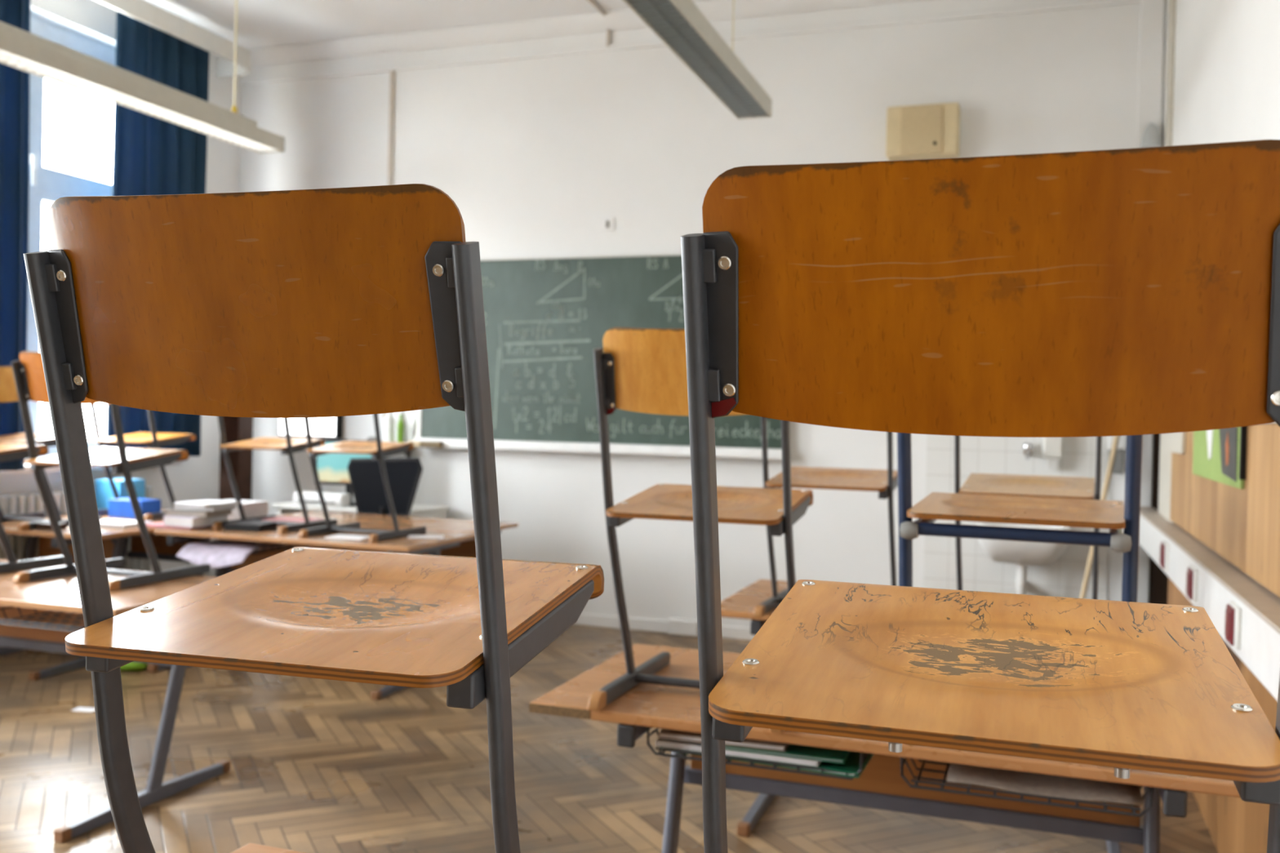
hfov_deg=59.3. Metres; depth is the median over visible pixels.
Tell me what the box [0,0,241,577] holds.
wall
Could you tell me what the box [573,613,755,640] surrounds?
baseboard
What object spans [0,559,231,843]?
table
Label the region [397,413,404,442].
bottle
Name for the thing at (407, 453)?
wall shelf
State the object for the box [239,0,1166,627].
wall
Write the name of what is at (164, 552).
table
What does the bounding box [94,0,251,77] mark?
trim
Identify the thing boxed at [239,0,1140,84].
trim
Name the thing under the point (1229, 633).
socket
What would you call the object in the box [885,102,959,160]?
loudspeaker
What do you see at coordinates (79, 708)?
paper scrap
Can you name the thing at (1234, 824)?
trim
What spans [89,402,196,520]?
chair
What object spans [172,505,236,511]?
book
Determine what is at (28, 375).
chair
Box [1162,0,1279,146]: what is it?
wall
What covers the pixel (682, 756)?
wire basket
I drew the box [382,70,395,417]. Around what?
trim
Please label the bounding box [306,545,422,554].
wire basket
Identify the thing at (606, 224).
wall switch
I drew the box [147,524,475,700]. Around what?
table
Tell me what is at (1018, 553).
basin
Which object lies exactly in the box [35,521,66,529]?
box
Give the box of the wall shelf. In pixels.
[404,450,411,457]
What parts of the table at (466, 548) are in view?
modesty panel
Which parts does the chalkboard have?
frame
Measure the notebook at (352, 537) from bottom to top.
0.008 m
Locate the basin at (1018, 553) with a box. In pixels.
[976,521,1070,565]
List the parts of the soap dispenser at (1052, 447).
lever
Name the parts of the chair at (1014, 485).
post, seat, post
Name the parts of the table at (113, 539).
leg, modesty panel, rail, leg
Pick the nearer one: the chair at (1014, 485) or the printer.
the chair at (1014, 485)
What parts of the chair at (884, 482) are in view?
post, seat rail, seat, seat rail, post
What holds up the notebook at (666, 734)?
on the notebook at (795, 751)
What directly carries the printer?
on the computer desk at (417, 510)
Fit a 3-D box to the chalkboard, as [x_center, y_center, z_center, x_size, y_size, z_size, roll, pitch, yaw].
[-0.309,-0.459,7.131,2.537,1.255,0.165,1,1,19]
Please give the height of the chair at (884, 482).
0.827 m
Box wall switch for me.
[600,217,614,230]
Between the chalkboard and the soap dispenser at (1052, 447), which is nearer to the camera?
the soap dispenser at (1052, 447)
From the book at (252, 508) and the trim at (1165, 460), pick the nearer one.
the trim at (1165, 460)
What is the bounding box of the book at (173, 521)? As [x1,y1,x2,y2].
[163,515,227,527]
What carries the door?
in the wall at (1227, 73)
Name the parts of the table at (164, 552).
leg, cross rail, modesty panel, leg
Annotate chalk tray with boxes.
[413,437,782,459]
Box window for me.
[0,13,182,474]
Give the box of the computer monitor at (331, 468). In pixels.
[314,438,376,506]
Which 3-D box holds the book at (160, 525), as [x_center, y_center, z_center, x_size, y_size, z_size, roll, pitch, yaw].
[-2.462,0.526,6.015,0.300,0.012,0.240,1,1,14]
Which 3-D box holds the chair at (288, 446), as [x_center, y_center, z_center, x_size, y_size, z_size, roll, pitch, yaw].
[-1.965,0.130,6.074,0.432,0.827,0.554,1,1,18]
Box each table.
[0,515,164,680]
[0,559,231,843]
[61,508,210,576]
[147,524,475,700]
[231,843,304,852]
[275,511,518,557]
[528,644,1239,852]
[720,579,1121,852]
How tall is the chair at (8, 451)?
0.827 m
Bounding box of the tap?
[1022,442,1033,459]
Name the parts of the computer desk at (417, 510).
panel, panel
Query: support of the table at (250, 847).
on the floor
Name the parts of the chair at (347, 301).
post, seat rail, backrest, seat, post, seat rail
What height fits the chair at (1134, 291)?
0.827 m
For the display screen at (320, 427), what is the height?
1.050 m
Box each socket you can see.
[1160,542,1164,568]
[1186,567,1193,599]
[1224,604,1235,645]
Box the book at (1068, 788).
[946,763,1142,806]
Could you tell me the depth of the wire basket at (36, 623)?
3.81 m
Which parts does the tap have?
spout, handle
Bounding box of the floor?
[0,624,1217,852]
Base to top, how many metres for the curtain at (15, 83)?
2.760 m
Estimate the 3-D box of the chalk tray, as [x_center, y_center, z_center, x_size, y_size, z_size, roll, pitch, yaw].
[-0.316,0.136,7.150,2.535,0.060,0.095,1,1,19]
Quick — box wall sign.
[1168,431,1186,453]
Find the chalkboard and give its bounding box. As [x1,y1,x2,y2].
[408,253,782,459]
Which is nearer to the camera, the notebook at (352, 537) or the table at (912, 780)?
the table at (912, 780)
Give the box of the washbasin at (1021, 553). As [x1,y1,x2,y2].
[976,521,1070,595]
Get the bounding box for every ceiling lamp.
[0,0,284,153]
[622,0,772,119]
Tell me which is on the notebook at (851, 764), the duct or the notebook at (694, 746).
the notebook at (694, 746)
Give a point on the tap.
(1027, 446)
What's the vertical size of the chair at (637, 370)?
0.837 m
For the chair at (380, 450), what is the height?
0.827 m
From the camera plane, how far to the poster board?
3.63 m
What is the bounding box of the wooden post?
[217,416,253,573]
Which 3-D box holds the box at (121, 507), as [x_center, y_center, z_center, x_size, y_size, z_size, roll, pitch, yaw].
[-2.900,0.468,6.455,0.240,0.100,0.150,1,1,19]
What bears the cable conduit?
attached to the ceiling
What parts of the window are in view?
handle, sill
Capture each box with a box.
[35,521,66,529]
[94,478,145,509]
[108,497,160,518]
[667,617,697,636]
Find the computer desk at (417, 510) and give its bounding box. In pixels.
[271,500,449,518]
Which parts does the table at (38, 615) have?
modesty panel, cross rail, leg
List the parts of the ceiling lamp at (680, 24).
suspension cord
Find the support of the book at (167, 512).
on the book at (173, 521)
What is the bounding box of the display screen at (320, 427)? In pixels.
[278,416,342,438]
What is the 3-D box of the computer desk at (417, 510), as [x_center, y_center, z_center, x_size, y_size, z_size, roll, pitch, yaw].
[-1.849,0.881,7.443,1.030,0.725,0.520,1,1,19]
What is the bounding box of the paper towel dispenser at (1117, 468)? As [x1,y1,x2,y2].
[1106,435,1126,473]
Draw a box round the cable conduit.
[587,0,610,46]
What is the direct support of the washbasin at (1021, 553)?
attached to the wall at (531, 154)
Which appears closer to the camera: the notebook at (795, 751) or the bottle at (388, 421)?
the notebook at (795, 751)
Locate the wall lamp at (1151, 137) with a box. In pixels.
[1140,122,1161,147]
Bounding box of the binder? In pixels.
[260,516,324,525]
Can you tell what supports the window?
in the wall at (197, 478)
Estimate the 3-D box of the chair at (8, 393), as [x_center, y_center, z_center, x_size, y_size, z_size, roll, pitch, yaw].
[-3.219,0.103,5.941,0.432,0.827,0.554,1,1,19]
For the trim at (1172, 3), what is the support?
attached to the wall at (1227, 73)
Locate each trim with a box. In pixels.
[0,626,1213,852]
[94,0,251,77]
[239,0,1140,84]
[248,0,922,66]
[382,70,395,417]
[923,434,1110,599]
[1136,0,1164,603]
[1158,433,1173,522]
[1164,0,1176,146]
[1167,577,1277,852]
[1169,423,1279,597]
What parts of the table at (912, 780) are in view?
rail, leg, cross rail, modesty panel, leg, rail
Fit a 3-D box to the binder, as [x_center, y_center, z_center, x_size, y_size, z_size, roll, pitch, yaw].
[-1.923,0.527,6.223,0.270,0.030,0.200,1,1,14]
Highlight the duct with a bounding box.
[1139,506,1279,701]
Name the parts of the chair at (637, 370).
post, seat rail, backrest, seat, post, seat rail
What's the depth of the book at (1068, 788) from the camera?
2.26 m
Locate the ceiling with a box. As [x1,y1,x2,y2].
[146,0,708,48]
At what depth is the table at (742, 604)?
3.84 m
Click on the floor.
(84, 749)
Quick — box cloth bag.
[120,662,147,671]
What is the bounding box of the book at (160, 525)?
[146,521,212,528]
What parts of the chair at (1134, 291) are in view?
post, seat rail, backrest, seat, seat rail, post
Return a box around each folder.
[99,519,152,528]
[224,520,276,532]
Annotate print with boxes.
[1219,426,1237,481]
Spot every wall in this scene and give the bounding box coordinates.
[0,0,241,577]
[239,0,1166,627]
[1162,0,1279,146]
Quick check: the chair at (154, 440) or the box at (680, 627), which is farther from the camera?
the box at (680, 627)
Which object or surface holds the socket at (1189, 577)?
attached to the duct
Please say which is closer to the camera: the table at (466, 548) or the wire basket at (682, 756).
the wire basket at (682, 756)
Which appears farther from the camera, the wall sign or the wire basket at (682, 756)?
the wall sign
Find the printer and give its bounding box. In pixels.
[293,491,350,506]
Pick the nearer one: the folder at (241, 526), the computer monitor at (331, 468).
the folder at (241, 526)
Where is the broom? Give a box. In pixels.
[1079,435,1119,598]
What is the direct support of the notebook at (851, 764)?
in the table at (912, 780)
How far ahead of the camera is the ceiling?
7.24 m
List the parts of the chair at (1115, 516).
post, seat rail, seat, seat rail, post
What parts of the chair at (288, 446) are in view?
post, seat rail, seat, post, seat rail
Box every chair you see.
[0,365,102,530]
[0,443,72,573]
[10,351,210,591]
[23,183,604,852]
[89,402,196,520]
[211,416,337,533]
[297,413,426,542]
[587,327,813,733]
[680,139,1279,852]
[753,417,897,617]
[897,432,1142,602]
[954,435,1102,599]
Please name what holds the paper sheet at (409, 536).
on the table at (402, 544)
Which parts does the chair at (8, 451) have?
post, seat rail, seat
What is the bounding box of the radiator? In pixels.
[0,485,152,571]
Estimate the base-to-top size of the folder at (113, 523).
0.020 m
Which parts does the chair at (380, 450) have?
post, seat rail, seat, post, seat rail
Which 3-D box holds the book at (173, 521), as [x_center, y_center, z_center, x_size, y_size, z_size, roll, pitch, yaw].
[-2.364,0.497,5.991,0.200,0.050,0.260,2,1,22]
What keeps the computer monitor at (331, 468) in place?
on the computer desk at (417, 510)
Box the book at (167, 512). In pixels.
[164,508,232,517]
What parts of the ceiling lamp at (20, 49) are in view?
suspension cord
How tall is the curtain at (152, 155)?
2.720 m
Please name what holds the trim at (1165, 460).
attached to the wall at (1227, 73)
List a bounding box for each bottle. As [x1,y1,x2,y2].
[383,412,395,441]
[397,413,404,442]
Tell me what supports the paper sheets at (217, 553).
in the table at (402, 544)
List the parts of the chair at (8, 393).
post, backrest, seat, post, seat rail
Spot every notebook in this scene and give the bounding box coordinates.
[324,534,369,540]
[656,738,821,766]
[658,728,789,751]
[659,746,874,777]
[724,743,849,764]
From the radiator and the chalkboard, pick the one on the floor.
the radiator
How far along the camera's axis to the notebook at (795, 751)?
2.40 m
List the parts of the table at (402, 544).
rail, leg, cross rail, modesty panel, rail, leg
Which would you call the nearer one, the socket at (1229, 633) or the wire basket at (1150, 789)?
the wire basket at (1150, 789)
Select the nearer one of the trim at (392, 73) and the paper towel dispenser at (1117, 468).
the paper towel dispenser at (1117, 468)
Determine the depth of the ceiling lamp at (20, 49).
6.06 m
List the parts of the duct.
socket frame, socket frame, duct lid, socket frame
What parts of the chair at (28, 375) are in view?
post, seat rail, backrest, seat, post, seat rail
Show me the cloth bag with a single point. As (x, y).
(133, 666)
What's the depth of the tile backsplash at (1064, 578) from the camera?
6.38 m
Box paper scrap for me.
[71,706,94,712]
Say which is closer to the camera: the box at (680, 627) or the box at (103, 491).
the box at (103, 491)
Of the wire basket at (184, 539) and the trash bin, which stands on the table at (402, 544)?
the wire basket at (184, 539)
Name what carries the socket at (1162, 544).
attached to the duct
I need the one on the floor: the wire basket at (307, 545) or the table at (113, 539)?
the table at (113, 539)
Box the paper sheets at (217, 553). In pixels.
[176,539,285,568]
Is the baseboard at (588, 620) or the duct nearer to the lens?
the duct
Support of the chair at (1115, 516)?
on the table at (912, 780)
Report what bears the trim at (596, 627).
attached to the wall at (1227, 73)
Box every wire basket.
[0,606,84,632]
[181,536,294,554]
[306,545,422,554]
[646,726,867,780]
[900,757,1153,817]
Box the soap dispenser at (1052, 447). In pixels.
[1042,437,1063,469]
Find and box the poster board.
[1192,426,1247,488]
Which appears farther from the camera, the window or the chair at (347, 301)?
the window
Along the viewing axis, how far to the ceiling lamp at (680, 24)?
5.13 m
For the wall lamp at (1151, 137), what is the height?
0.143 m
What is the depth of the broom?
5.93 m
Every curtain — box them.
[0,0,30,471]
[106,10,209,456]
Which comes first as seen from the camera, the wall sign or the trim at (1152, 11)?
the wall sign
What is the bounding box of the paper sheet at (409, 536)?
[407,535,444,538]
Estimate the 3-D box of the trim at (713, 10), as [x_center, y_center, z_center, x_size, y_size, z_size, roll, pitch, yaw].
[-0.022,-2.565,7.062,6.080,0.096,0.096,1,1,19]
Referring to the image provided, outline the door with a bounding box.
[1149,433,1168,604]
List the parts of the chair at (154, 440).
post, seat rail, seat, post, seat rail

